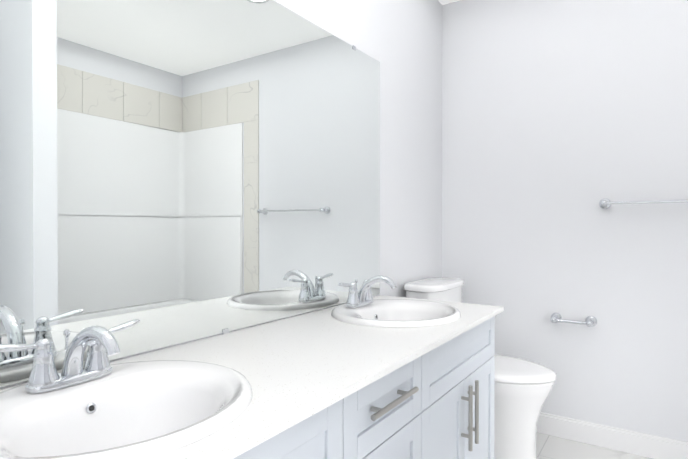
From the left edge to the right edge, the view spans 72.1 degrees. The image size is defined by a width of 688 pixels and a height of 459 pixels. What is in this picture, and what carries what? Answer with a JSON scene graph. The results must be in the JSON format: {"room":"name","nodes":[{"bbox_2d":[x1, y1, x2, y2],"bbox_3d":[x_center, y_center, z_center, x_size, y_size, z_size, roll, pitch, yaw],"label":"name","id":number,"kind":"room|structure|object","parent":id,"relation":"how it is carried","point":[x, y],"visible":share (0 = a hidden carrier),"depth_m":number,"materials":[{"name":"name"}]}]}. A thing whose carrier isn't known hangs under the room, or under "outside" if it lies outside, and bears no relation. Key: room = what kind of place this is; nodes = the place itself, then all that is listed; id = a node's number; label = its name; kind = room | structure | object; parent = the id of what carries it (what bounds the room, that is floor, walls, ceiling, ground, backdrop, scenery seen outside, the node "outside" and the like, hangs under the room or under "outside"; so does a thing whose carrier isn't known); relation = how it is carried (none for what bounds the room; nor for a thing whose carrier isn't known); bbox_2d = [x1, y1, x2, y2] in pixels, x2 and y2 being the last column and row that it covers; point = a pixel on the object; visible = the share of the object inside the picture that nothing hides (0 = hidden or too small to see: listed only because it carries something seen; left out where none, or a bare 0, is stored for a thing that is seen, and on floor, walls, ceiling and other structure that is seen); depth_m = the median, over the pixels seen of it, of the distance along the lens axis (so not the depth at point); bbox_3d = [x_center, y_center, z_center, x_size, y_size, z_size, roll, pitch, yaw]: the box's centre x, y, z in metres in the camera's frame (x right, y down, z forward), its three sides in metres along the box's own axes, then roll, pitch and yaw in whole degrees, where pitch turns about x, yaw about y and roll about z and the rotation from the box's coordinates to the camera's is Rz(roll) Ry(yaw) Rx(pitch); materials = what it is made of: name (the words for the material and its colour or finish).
{"room":"bathroom","nodes":[
{"label":"bathroom","id":0,"kind":"room"},
{"bbox_2d":[0,0,441,388],"bbox_3d":[-0.326,-0.121,1.563,0.106,2.440,3.370,0,1,34],"label":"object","id":1,"kind":"object","parent":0,"point":[172,172],"depth_m":1.36,"materials":[{"name":"white paint"}]},
{"bbox_2d":[222,328,228,333],"bbox_3d":[-0.356,0.306,1.424,0.002,0.014,0.024,0,1,34],"label":"mirror clip","id":2,"kind":"object","parent":1,"relation":"attached to","point":[224,331],"depth_m":1.42,"materials":[{"name":"silver metal"}]},
{"bbox_2d":[438,0,458,4],"bbox_3d":[0.732,-1.386,0.848,2.650,0.100,3.370,0,1,34],"label":"ceiling","id":3,"kind":"structure","parent":0,"point":[442,2],"depth_m":2.80,"materials":[{"name":"white paint"}]},
{"bbox_2d":[442,0,687,441],"bbox_3d":[1.681,-0.126,2.190,2.550,2.440,0.100,0,1,34],"label":"wall","id":4,"kind":"structure","parent":0,"point":[561,119],"depth_m":2.44,"materials":[{"name":"paint"}]},
{"bbox_2d":[550,313,596,326],"bbox_3d":[1.167,0.468,2.420,0.219,0.054,0.092,0,1,34],"label":"paper holder","id":5,"kind":"object","parent":4,"relation":"attached to","point":[590,321],"visible":1,"depth_m":2.40,"materials":[{"name":"silver metal"}]},
{"bbox_2d":[537,412,687,458],"bbox_3d":[1.221,1.039,2.437,1.520,0.107,0.014,0,1,34],"label":"baseboard","id":6,"kind":"structure","parent":4,"relation":"attached to","point":[636,443],"depth_m":2.35,"materials":[{"name":"white paint"}]},
{"bbox_2d":[599,198,687,208],"bbox_3d":[1.534,-0.128,2.176,0.644,0.054,0.082,0,1,34],"label":"towel rail","id":7,"kind":"object","parent":4,"relation":"attached to","point":[605,203],"visible":1,"depth_m":2.25,"materials":[{"name":"silver metal"}]},
{"bbox_2d":[536,432,652,458],"bbox_3d":[0.732,1.154,0.867,2.650,0.100,3.370,0,1,34],"label":"floor","id":8,"kind":"structure","parent":0,"point":[551,447],"depth_m":2.33,"materials":[{"name":"tile"}]},
{"bbox_2d":[233,316,494,458],"bbox_3d":[-0.117,0.717,1.274,0.574,0.766,1.870,0,1,34],"label":"bathroom vanity","id":9,"kind":"object","parent":8,"relation":"on","point":[437,403],"visible":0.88,"depth_m":1.30,"materials":[{"name":"white paint"}]},
{"bbox_2d":[0,295,503,458],"bbox_3d":[-0.121,0.325,1.274,0.568,0.018,1.910,0,1,34],"label":"countertop","id":10,"kind":"structure","parent":9,"relation":"on","point":[295,370],"depth_m":1.16,"materials":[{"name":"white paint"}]},
{"bbox_2d":[0,360,252,458],"bbox_3d":[-0.412,0.379,0.853,0.469,0.156,0.499,0,1,34],"label":"sink","id":11,"kind":"object","parent":10,"relation":"in","point":[141,410],"visible":0.92,"depth_m":0.90,"materials":[{"name":"white ceramic"}]},
{"bbox_2d":[0,319,139,392],"bbox_3d":[-0.486,0.241,0.902,0.185,0.121,0.289,0,1,34],"label":"faucet","id":12,"kind":"object","parent":11,"relation":"on","point":[100,342],"visible":1,"depth_m":0.90,"materials":[{"name":"silver metal"}]},
{"bbox_2d":[331,299,460,327],"bbox_3d":[0.192,0.373,1.758,0.469,0.156,0.499,0,1,34],"label":"sink","id":13,"kind":"object","parent":10,"relation":"in","point":[399,313],"visible":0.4,"depth_m":1.81,"materials":[{"name":"white ceramic"}]},
{"bbox_2d":[338,275,396,307],"bbox_3d":[0.118,0.234,1.807,0.185,0.121,0.289,0,1,34],"label":"faucet","id":14,"kind":"object","parent":13,"relation":"on","point":[363,296],"visible":1,"depth_m":1.79,"materials":[{"name":"silver metal"}]},
{"bbox_2d":[404,277,556,458],"bbox_3d":[0.675,0.680,2.344,0.694,0.824,0.462,0,1,34],"label":"toilet","id":15,"kind":"object","parent":8,"relation":"on","point":[522,389],"visible":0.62,"depth_m":2.18,"materials":[{"name":"white ceramic"}]}
]}

